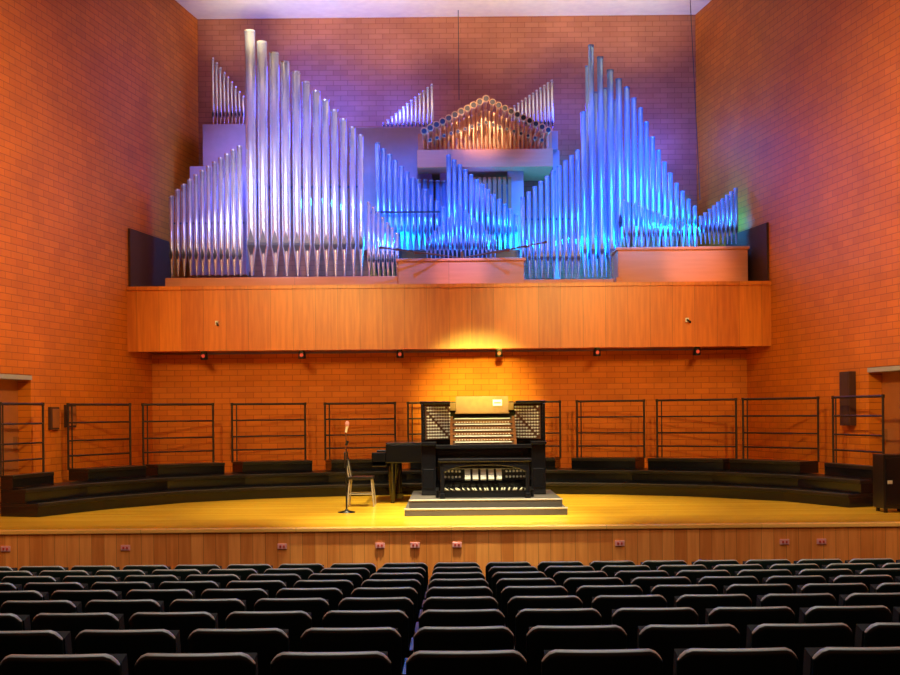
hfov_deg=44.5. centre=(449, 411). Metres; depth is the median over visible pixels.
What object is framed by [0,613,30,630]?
seat
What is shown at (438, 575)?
seat
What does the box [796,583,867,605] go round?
seat
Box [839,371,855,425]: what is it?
wall speaker
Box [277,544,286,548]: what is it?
outlet plate
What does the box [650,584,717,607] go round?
seat
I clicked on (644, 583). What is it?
seat
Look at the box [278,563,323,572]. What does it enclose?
seat
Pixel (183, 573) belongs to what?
seat
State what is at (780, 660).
seat
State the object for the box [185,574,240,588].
seat
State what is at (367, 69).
wall
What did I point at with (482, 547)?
stage
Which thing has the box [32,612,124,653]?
seat
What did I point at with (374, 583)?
seat
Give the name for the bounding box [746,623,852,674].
seat
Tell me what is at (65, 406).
wall box
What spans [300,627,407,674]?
seat
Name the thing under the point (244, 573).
seat
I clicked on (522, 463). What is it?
bench
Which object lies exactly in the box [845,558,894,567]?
seat
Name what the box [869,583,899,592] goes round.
seat
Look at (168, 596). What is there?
seat
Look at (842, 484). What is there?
choir riser
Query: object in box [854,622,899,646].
seat
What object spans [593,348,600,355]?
spotlight
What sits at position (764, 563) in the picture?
seat
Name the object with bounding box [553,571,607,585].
seat
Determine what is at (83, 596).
seat
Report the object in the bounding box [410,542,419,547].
outlet plate
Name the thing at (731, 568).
seat
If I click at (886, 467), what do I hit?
equipment case
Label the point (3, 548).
outlet plate
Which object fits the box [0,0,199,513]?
wall
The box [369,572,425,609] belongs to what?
seat
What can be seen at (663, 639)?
seat
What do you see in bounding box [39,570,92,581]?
seat
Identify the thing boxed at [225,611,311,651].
seat
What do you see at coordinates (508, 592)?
seat
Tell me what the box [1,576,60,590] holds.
seat
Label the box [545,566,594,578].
seat
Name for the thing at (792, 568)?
seat
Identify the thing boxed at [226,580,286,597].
seat
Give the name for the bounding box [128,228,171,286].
panel
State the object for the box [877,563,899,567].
seat
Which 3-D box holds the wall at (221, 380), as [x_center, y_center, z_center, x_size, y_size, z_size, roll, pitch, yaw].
[0.002,0.200,21.850,12.134,2.760,0.300,-1,0,0]
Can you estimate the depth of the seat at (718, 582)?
8.91 m
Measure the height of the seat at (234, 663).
0.850 m
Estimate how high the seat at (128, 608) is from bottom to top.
0.850 m
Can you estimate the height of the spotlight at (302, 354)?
0.161 m
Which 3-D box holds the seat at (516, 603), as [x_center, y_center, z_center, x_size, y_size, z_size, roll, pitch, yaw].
[0.622,1.617,7.300,0.544,0.850,0.400,-1,0,0]
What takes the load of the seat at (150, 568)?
on the floor
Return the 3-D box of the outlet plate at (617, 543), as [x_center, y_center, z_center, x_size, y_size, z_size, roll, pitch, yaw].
[2.188,1.692,14.175,0.120,0.070,0.030,-1,0,0]
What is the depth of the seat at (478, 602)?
7.11 m
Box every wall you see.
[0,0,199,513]
[152,349,746,472]
[198,15,696,279]
[695,0,899,473]
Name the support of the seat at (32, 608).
on the floor
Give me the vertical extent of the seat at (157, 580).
0.850 m
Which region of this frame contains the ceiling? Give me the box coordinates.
[175,0,710,18]
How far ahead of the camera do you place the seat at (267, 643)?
5.32 m
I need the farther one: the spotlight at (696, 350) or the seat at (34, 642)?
the spotlight at (696, 350)
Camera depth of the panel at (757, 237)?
21.14 m
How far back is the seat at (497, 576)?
9.82 m
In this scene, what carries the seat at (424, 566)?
on the floor
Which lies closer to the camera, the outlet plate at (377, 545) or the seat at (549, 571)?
the seat at (549, 571)
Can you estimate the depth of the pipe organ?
21.73 m
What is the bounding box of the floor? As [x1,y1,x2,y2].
[0,494,899,529]
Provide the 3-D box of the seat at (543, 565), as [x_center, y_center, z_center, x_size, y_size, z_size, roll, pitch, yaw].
[1.175,2.004,11.800,0.544,0.850,0.400,-1,0,0]
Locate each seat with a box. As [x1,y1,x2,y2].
[0,566,17,570]
[0,571,36,582]
[0,583,21,590]
[0,590,48,606]
[0,600,81,630]
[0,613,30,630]
[0,630,71,662]
[0,653,128,674]
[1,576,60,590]
[19,566,68,575]
[23,582,87,599]
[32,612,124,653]
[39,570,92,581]
[50,590,121,612]
[62,575,120,589]
[71,565,119,575]
[74,629,180,674]
[85,599,163,629]
[91,581,154,599]
[95,570,147,581]
[122,565,170,574]
[124,575,180,589]
[126,589,195,611]
[129,612,217,652]
[134,652,257,674]
[151,569,202,580]
[158,581,220,598]
[169,598,246,628]
[175,564,221,574]
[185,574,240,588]
[187,628,289,674]
[201,588,268,610]
[207,569,257,580]
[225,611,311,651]
[226,564,272,573]
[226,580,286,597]
[246,574,300,587]
[254,598,329,627]
[264,568,313,579]
[270,651,390,674]
[276,588,342,610]
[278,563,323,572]
[293,580,353,598]
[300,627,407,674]
[308,573,362,588]
[320,568,369,581]
[322,610,413,672]
[330,563,375,575]
[338,597,418,656]
[351,587,422,634]
[361,579,424,621]
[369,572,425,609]
[376,567,428,599]
[382,562,430,591]
[406,650,526,674]
[413,626,513,650]
[419,609,504,628]
[423,596,497,611]
[426,586,492,598]
[428,578,488,588]
[431,572,484,580]
[432,567,481,574]
[434,562,479,568]
[486,561,531,581]
[488,566,537,590]
[492,571,546,599]
[496,578,555,610]
[498,586,567,626]
[505,595,582,646]
[514,608,601,658]
[526,625,626,674]
[537,561,583,573]
[541,649,662,674]
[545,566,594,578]
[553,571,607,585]
[563,577,623,595]
[576,585,642,607]
[589,561,634,570]
[592,595,666,624]
[601,565,650,576]
[611,607,697,648]
[614,570,668,584]
[630,577,690,594]
[637,624,739,674]
[640,560,686,569]
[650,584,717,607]
[656,564,706,576]
[673,647,797,674]
[674,570,730,584]
[674,594,751,624]
[691,560,738,569]
[696,576,758,593]
[705,606,794,647]
[711,564,763,575]
[723,584,792,606]
[735,569,791,583]
[743,559,790,569]
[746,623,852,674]
[756,593,835,623]
[762,575,825,593]
[767,563,819,575]
[794,559,842,568]
[795,569,853,582]
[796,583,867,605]
[798,605,891,646]
[803,647,899,674]
[822,563,875,574]
[828,575,893,592]
[838,593,899,616]
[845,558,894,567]
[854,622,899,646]
[855,568,899,581]
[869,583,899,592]
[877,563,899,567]
[892,607,899,622]
[894,576,899,582]
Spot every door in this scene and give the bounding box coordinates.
[0,374,31,511]
[867,366,899,453]
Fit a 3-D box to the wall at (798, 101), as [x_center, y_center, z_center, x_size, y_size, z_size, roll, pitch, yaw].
[8.116,-2.994,10.528,0.300,11.400,27.483,-1,0,-11]
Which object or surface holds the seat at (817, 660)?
on the floor
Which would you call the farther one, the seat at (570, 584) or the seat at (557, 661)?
the seat at (570, 584)
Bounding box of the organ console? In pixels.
[420,396,546,496]
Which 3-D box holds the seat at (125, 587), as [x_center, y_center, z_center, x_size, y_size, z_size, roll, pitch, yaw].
[-2.677,1.804,9.100,0.544,0.850,0.400,-1,0,0]
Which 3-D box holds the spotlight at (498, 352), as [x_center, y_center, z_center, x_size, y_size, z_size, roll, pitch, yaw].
[0.929,-1.118,20.855,0.150,0.161,0.179,-1,0,0]
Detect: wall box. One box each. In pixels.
[48,407,59,429]
[64,405,75,426]
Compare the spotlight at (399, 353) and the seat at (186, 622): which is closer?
the seat at (186, 622)
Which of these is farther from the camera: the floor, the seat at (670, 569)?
the floor
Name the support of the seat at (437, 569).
on the floor
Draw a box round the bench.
[438,457,531,497]
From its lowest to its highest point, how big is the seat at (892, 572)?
0.850 m
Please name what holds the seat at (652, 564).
on the floor
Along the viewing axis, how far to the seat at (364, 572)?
10.72 m
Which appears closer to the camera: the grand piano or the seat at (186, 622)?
the seat at (186, 622)
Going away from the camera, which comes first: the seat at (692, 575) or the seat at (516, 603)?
the seat at (516, 603)
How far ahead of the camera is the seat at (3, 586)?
8.93 m
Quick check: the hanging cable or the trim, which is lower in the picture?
the trim
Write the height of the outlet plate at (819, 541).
0.070 m
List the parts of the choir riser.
guard rail, guard rail, guard rail, guard rail, guard rail, guard rail, guard rail, guard rail, guard rail, guard rail, guard rail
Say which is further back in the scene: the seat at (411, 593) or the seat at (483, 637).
the seat at (411, 593)
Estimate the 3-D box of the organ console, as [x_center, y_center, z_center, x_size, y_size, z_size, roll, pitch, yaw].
[0.505,0.502,16.790,1.920,1.492,1.280,-1,0,0]
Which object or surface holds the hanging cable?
hanging from the ceiling
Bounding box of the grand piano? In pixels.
[372,440,420,502]
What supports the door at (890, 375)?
in the wall at (798, 101)
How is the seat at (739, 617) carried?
on the floor
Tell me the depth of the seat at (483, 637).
5.32 m
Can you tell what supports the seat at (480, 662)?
on the floor
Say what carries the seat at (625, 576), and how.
on the floor
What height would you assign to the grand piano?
0.990 m
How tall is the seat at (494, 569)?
0.850 m
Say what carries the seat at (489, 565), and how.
on the floor
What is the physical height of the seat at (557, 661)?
0.850 m
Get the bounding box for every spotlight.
[200,351,207,359]
[298,350,305,358]
[396,350,403,357]
[495,349,502,356]
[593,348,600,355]
[693,347,700,354]
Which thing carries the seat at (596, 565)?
on the floor
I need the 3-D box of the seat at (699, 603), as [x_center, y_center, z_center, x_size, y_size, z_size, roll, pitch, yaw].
[1.722,1.607,7.300,0.544,0.850,0.400,-1,0,0]
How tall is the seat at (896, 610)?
0.850 m
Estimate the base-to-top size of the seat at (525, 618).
0.850 m
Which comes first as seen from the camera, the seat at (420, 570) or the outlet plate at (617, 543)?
the seat at (420, 570)
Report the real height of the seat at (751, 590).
0.850 m
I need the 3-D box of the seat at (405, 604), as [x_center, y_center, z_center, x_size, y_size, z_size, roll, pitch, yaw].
[-0.478,1.627,7.300,0.544,0.850,0.400,-1,0,0]
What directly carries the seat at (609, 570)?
on the floor
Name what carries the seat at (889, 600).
on the floor
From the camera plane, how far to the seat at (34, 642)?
5.32 m
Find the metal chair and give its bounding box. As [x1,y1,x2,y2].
[344,451,375,506]
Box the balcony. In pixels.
[126,281,770,354]
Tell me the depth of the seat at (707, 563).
11.61 m
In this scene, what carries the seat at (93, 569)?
on the floor
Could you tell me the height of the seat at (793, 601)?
0.850 m
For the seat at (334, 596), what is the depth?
8.02 m
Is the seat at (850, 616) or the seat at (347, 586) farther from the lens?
the seat at (347, 586)
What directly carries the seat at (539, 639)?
on the floor
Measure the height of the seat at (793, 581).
0.850 m
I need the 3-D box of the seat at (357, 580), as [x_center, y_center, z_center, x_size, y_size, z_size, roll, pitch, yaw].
[-1.026,1.867,10.000,0.544,0.850,0.400,-1,0,0]
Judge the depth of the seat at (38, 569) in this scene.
11.61 m
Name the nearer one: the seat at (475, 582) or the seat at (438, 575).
the seat at (475, 582)
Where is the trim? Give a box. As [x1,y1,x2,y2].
[0,522,899,534]
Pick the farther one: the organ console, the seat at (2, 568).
the organ console
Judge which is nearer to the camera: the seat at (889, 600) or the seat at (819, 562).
the seat at (889, 600)
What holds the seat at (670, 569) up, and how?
on the floor
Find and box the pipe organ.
[165,29,749,285]
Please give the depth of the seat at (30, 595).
8.02 m
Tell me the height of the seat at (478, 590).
0.850 m
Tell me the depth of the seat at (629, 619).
6.22 m
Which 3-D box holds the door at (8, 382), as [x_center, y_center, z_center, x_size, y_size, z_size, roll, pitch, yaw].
[-6.917,0.483,16.875,0.330,2.120,1.303,-1,0,11]
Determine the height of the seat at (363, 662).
0.850 m
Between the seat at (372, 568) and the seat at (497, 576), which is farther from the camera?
the seat at (372, 568)
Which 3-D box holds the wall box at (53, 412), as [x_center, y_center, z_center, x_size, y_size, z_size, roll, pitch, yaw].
[-6.511,0.104,18.093,0.070,0.370,0.250,-1,0,11]
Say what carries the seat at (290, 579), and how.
on the floor
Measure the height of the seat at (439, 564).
0.850 m
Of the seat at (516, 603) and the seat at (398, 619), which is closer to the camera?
the seat at (398, 619)
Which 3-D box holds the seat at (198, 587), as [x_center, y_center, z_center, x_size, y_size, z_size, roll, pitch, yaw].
[-2.127,1.799,9.100,0.544,0.850,0.400,-1,0,0]
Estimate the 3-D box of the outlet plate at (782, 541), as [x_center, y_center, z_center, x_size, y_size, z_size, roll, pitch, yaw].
[4.312,1.673,14.175,0.120,0.070,0.030,-1,0,0]
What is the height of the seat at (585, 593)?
0.850 m
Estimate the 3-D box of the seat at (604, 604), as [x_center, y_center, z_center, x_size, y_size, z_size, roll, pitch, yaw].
[1.172,1.612,7.300,0.544,0.850,0.400,-1,0,0]
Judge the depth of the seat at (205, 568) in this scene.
11.61 m
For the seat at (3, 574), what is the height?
0.850 m
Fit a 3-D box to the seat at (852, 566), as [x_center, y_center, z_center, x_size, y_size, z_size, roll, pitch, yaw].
[3.924,1.901,10.900,0.544,0.850,0.400,-1,0,0]
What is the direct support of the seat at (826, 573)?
on the floor
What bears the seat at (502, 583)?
on the floor
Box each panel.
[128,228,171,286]
[726,222,768,280]
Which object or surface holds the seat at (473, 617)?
on the floor
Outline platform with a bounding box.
[404,490,567,515]
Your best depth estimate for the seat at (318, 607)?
7.12 m
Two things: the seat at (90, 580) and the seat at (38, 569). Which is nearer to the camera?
the seat at (90, 580)
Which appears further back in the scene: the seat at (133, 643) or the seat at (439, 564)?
the seat at (439, 564)
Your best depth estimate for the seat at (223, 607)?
7.12 m
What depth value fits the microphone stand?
16.34 m
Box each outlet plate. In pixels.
[1,546,9,551]
[121,545,129,550]
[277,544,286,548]
[375,543,384,547]
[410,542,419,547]
[452,542,461,547]
[615,540,624,545]
[780,539,788,544]
[817,539,825,543]
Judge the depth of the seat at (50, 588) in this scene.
8.91 m
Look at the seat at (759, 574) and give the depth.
9.81 m
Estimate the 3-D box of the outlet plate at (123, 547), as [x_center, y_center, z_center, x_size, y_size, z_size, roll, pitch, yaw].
[-4.184,1.750,14.175,0.120,0.070,0.030,-1,0,0]
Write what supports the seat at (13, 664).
on the floor
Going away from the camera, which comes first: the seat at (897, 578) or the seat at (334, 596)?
the seat at (334, 596)
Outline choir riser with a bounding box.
[0,394,884,516]
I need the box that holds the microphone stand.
[338,421,354,512]
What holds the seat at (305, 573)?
on the floor
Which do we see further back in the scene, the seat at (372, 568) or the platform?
the platform
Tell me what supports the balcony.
on the wall at (221, 380)
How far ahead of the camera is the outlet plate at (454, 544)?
14.17 m
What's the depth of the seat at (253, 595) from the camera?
8.02 m
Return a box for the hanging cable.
[458,0,699,197]
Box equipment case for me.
[873,454,899,512]
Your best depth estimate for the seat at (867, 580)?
8.91 m
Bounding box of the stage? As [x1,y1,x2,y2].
[0,527,899,584]
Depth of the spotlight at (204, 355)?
20.80 m
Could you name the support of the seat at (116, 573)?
on the floor
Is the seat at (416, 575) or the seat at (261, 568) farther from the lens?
the seat at (261, 568)
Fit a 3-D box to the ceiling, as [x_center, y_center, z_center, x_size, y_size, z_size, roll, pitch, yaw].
[-0.079,-8.720,10.500,22.000,0.200,27.600,-1,0,0]
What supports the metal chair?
on the floor
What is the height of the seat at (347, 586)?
0.850 m

